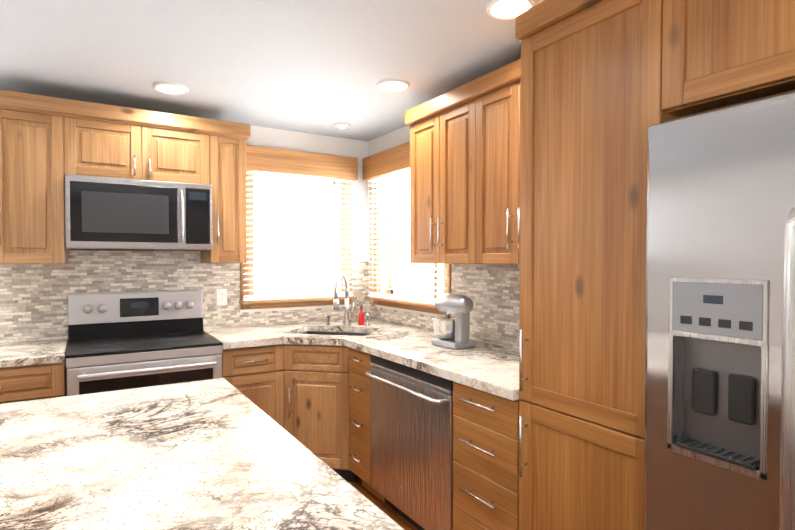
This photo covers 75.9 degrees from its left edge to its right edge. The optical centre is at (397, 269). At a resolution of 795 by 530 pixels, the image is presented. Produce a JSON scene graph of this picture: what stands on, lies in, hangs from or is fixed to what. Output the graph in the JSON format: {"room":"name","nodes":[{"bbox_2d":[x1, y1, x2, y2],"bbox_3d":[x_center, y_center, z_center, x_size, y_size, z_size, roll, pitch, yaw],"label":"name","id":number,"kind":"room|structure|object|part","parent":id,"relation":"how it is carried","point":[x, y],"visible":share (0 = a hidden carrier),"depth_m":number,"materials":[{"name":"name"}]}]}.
{"room":"kitchen","nodes":[
{"label":"kitchen","id":0,"kind":"room"},
{"bbox_2d":[4,125,367,342],"bbox_3d":[-2.375,0.151,2.978,5.235,2.360,0.160,-1,1,-32],"label":"wall","id":1,"kind":"structure","parent":0,"point":[288,140],"depth_m":4.03,"materials":[{"name":"paint"}]},
{"bbox_2d":[0,89,250,263],"bbox_3d":[-1.624,-0.492,3.114,1.360,0.902,0.368,-1,1,-32],"label":"upper cabinet","id":2,"kind":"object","parent":1,"relation":"attached to","point":[47,143],"depth_m":2.88,"materials":[{"name":"brown wood"}]},
{"bbox_3d":[-1.626,-0.896,3.109,1.360,0.094,0.360,-1,1,-32],"label":"crown","id":3,"kind":"part","parent":2,"relation":"part of","materials":[{"name":"brown wood"}]},
{"bbox_2d":[65,174,212,250],"bbox_3d":[-1.559,-0.321,3.098,0.760,0.404,0.463,-1,1,-32],"label":"microwave","id":4,"kind":"object","parent":2,"relation":"attached to","point":[110,214],"visible":1,"depth_m":2.92,"materials":[{"name":"silver metal"}]},
{"bbox_2d":[0,250,367,342],"bbox_3d":[-1.400,0.135,3.481,2.724,0.546,0.005,-1,1,-32],"label":"tile backsplash","id":5,"kind":"structure","parent":1,"relation":"attached to","point":[33,301],"depth_m":3.26,"materials":[{"name":"tile"}]},
{"bbox_2d":[216,289,226,305],"bbox_3d":[-1.232,0.190,3.579,0.072,0.116,0.007,-1,1,-32],"label":"electrical outlet plate","id":6,"kind":"object","parent":5,"relation":"attached to","point":[221,296],"visible":1,"depth_m":3.58,"materials":[{"name":"white plastic"}]},
{"bbox_2d":[239,145,357,309],"bbox_3d":[-0.761,-0.301,3.890,0.910,1.160,0.245,-1,1,-32],"label":"window","id":7,"kind":"structure","parent":1,"relation":"in","point":[262,159],"depth_m":3.84,"materials":[{"name":"brown wood"}]},
{"bbox_2d":[243,171,352,300],"bbox_3d":[-0.725,-0.282,3.832,0.852,0.987,0.058,-1,1,-32],"label":"window blind","id":8,"kind":"object","parent":7,"relation":"attached to","point":[251,195],"visible":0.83,"depth_m":3.81,"materials":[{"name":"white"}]},
{"bbox_2d":[0,0,542,140],"bbox_3d":[-0.585,-1.023,0.087,5.275,0.100,7.000,-1,1,-32],"label":"ceiling","id":9,"kind":"structure","parent":0,"point":[320,67],"depth_m":2.41,"materials":[{"name":"paint"}]},
{"bbox_2d":[153,82,188,94],"bbox_3d":[-1.273,-1.023,2.867,0.175,0.016,0.175,1,1,25],"label":"recessed light","id":10,"kind":"object","parent":9,"relation":"in","point":[171,88],"depth_m":2.86,"materials":[{"name":"white plastic"}]},
{"bbox_2d":[334,122,350,128],"bbox_3d":[-0.396,-1.033,3.657,0.113,0.026,0.113,0,1,13],"label":"recessed light","id":11,"kind":"object","parent":9,"relation":"in","point":[341,125],"depth_m":3.63,"materials":[{"name":"white plastic"}]},
{"bbox_2d":[377,79,409,91],"bbox_3d":[-0.021,-1.022,2.817,0.175,0.016,0.175,1,1,25],"label":"recessed light","id":12,"kind":"object","parent":9,"relation":"in","point":[389,85],"depth_m":2.81,"materials":[{"name":"white plastic"}]},
{"bbox_2d":[486,0,535,19],"bbox_3d":[0.432,-1.005,1.945,0.175,0.016,0.175,1,1,25],"label":"recessed light","id":13,"kind":"object","parent":9,"relation":"in","point":[504,9],"depth_m":1.95,"materials":[{"name":"white plastic"}]},
{"bbox_2d":[348,475,417,529],"bbox_3d":[-0.585,1.412,0.134,5.275,0.050,7.000,-1,1,-32],"label":"floor","id":14,"kind":"structure","parent":0,"point":[395,516],"depth_m":2.89,"materials":[{"name":"brown wood"}]},
{"bbox_2d":[0,358,66,403],"bbox_3d":[-2.110,0.903,2.667,0.645,0.870,0.664,-1,1,-32],"label":"base cabinet","id":15,"kind":"object","parent":14,"relation":"on","point":[30,383],"visible":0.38,"depth_m":2.51,"materials":[{"name":"brown wood"}]},
{"bbox_2d":[0,339,67,367],"bbox_3d":[-2.119,0.445,2.672,0.645,0.040,0.631,-1,1,-32],"label":"countertop","id":16,"kind":"structure","parent":15,"relation":"on","point":[26,353],"depth_m":2.63,"materials":[{"name":"stone"}]},
{"bbox_2d":[66,290,222,395],"bbox_3d":[-1.486,0.739,3.000,0.760,1.185,0.730,-1,1,-32],"label":"range","id":17,"kind":"object","parent":14,"relation":"on","point":[123,340],"visible":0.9,"depth_m":2.94,"materials":[{"name":"silver metal"}]},
{"bbox_2d":[221,344,283,427],"bbox_3d":[-1.020,0.890,3.338,0.375,0.870,0.664,-1,1,-32],"label":"base cabinet","id":18,"kind":"object","parent":14,"relation":"on","point":[255,375],"visible":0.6,"depth_m":3.11,"materials":[{"name":"brown wood"}]},
{"bbox_2d":[283,331,355,482],"bbox_3d":[-0.399,0.885,3.575,0.930,0.870,0.912,-1,1,-32],"label":"base cabinet","id":19,"kind":"object","parent":14,"relation":"on","point":[316,400],"visible":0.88,"depth_m":3.14,"materials":[{"name":"brown wood"}]},
{"bbox_2d":[203,318,518,400],"bbox_3d":[-0.188,0.533,2.864,1.302,0.222,2.324,-1,1,-32],"label":"countertop","id":20,"kind":"structure","parent":19,"relation":"on","point":[489,368],"depth_m":2.85,"materials":[{"name":"stone"}]},
{"bbox_2d":[326,315,330,324],"bbox_3d":[-0.511,0.370,3.776,0.032,0.068,0.032,-1,1,-32],"label":"sprayer","id":21,"kind":"object","parent":20,"relation":"on","point":[328,320],"visible":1,"depth_m":3.77,"materials":[{"name":"silver metal"}]},
{"bbox_2d":[300,331,369,335],"bbox_3d":[-0.431,0.541,3.468,0.696,0.181,0.696,-1,1,-32],"label":"sink basin","id":22,"kind":"object","parent":20,"relation":"in","point":[352,333],"depth_m":3.66,"materials":[{"name":"silver metal"}]},
{"bbox_2d":[333,273,353,325],"bbox_3d":[-0.389,0.213,3.621,0.218,0.388,0.207,-1,1,-32],"label":"gooseneck faucet","id":23,"kind":"object","parent":20,"relation":"on","point":[336,302],"visible":1,"depth_m":3.69,"materials":[{"name":"silver metal"}]},
{"bbox_2d":[358,306,363,324],"bbox_3d":[-0.265,0.334,3.748,0.046,0.142,0.045,-1,1,-32],"label":"soap bottle","id":24,"kind":"object","parent":20,"relation":"on","point":[361,317],"visible":1,"depth_m":3.73,"materials":[{"name":"red plastic"}]},
{"bbox_2d":[365,312,369,325],"bbox_3d":[-0.217,0.356,3.671,0.057,0.100,0.057,-1,1,-32],"label":"soap dispenser","id":25,"kind":"object","parent":20,"relation":"on","point":[367,320],"visible":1,"depth_m":3.68,"materials":[{"name":"silver metal"}]},
{"bbox_2d":[432,293,474,349],"bbox_3d":[0.306,0.276,2.827,0.184,0.293,0.267,-1,1,-32],"label":"stand mixer","id":26,"kind":"object","parent":20,"relation":"on","point":[452,333],"visible":1,"depth_m":2.75,"materials":[{"name":"grey metal"}]},
{"bbox_2d":[348,347,384,502],"bbox_3d":[0.026,0.893,3.140,0.664,0.870,0.277,-1,1,-32],"label":"drawers","id":27,"kind":"object","parent":14,"relation":"on","point":[360,366],"visible":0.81,"depth_m":2.97,"materials":[{"name":"brown wood"}]},
{"bbox_2d":[365,354,453,529],"bbox_3d":[0.281,0.904,2.696,0.691,0.866,0.740,-1,1,-32],"label":"dishwasher","id":28,"kind":"object","parent":14,"relation":"on","point":[412,459],"visible":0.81,"depth_m":2.48,"materials":[{"name":"silver metal"}]},
{"bbox_2d":[453,382,521,529],"bbox_3d":[0.593,0.911,2.219,0.664,0.870,0.394,-1,1,-32],"label":"base cabinet","id":29,"kind":"object","parent":14,"relation":"on","point":[486,461],"visible":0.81,"depth_m":2.05,"materials":[{"name":"brown wood"}]},
{"bbox_2d":[515,0,677,529],"bbox_3d":[0.838,0.218,1.808,0.664,2.272,0.536,-1,1,-32],"label":"pantry cabinet","id":30,"kind":"object","parent":14,"relation":"on","point":[591,111],"visible":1,"depth_m":1.64,"materials":[{"name":"brown wood"}]},
{"bbox_2d":[643,90,794,529],"bbox_3d":[1.169,0.482,1.159,0.778,1.770,0.911,-1,1,-32],"label":"fridge","id":31,"kind":"object","parent":14,"relation":"on","point":[719,437],"visible":1,"depth_m":1.22,"materials":[{"name":"silver metal"}]},
{"bbox_3d":[0.777,0.243,1.233,0.058,0.446,0.224,-1,1,-32],"label":"panel","id":32,"kind":"part","parent":31,"relation":"part of","materials":[{"name":"silver metal"}]},
{"bbox_3d":[-0.553,0.938,0.824,1.062,0.870,2.235,-1,1,-32],"label":"cabinet","id":33,"kind":"object","parent":14,"relation":"on","visible":0},
{"bbox_2d":[0,378,403,529],"bbox_3d":[-0.569,0.481,0.790,1.110,0.042,2.310,-1,1,-32],"label":"countertop","id":34,"kind":"structure","parent":33,"relation":"on","point":[218,454],"depth_m":1.16,"materials":[{"name":"stone"}]},
{"bbox_2d":[368,126,518,348],"bbox_3d":[1.611,0.183,1.346,0.160,2.360,6.800,-1,1,-32],"label":"wall","id":35,"kind":"structure","parent":0,"point":[397,137],"depth_m":3.87,"materials":[{"name":"paint"}]},
{"bbox_2d":[363,141,450,315],"bbox_3d":[0.097,-0.297,3.676,0.245,1.160,1.030,-1,1,-32],"label":"window","id":36,"kind":"structure","parent":35,"relation":"in","point":[393,160],"depth_m":3.91,"materials":[{"name":"brown wood"}]},
{"bbox_2d":[368,169,446,304],"bbox_3d":[0.038,-0.278,3.640,0.058,0.987,0.972,-1,1,-32],"label":"window blind","id":37,"kind":"object","parent":36,"relation":"attached to","point":[370,221],"visible":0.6,"depth_m":3.75,"materials":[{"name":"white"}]},
{"bbox_2d":[368,262,519,347],"bbox_3d":[0.370,0.181,3.202,0.004,0.465,2.310,-1,1,-32],"label":"tile backsplash","id":38,"kind":"structure","parent":35,"relation":"attached to","point":[493,289],"depth_m":2.97,"materials":[{"name":"tile"}]},
{"bbox_2d":[405,58,520,263],"bbox_3d":[0.506,-0.483,2.616,0.368,0.902,1.207,-1,1,-32],"label":"upper cabinet","id":39,"kind":"object","parent":35,"relation":"attached to","point":[464,173],"visible":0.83,"depth_m":2.57,"materials":[{"name":"brown wood"}]},
{"bbox_2d":[661,0,794,116],"bbox_3d":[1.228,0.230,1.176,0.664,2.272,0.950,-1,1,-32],"label":"upper cabinet","id":40,"kind":"object","parent":35,"relation":"attached to","point":[718,53],"visible":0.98,"depth_m":1.28,"materials":[{"name":"brown wood"}]},
{"label":"outside","id":41,"kind":"structure","parent":0,"visible":0},
{"bbox_2d":[252,180,330,291],"bbox_3d":[-0.969,0.007,4.235,1.550,2.600,0.010,-1,1,-32],"label":"window","id":42,"kind":"structure","parent":41,"point":[290,243],"depth_m":4.27,"materials":[{"name":"clear glass"}]},
{"bbox_2d":[397,179,442,292],"bbox_3d":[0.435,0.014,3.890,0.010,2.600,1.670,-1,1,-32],"label":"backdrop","id":43,"kind":"structure","parent":41,"point":[422,283],"depth_m":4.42,"materials":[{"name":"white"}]}
]}

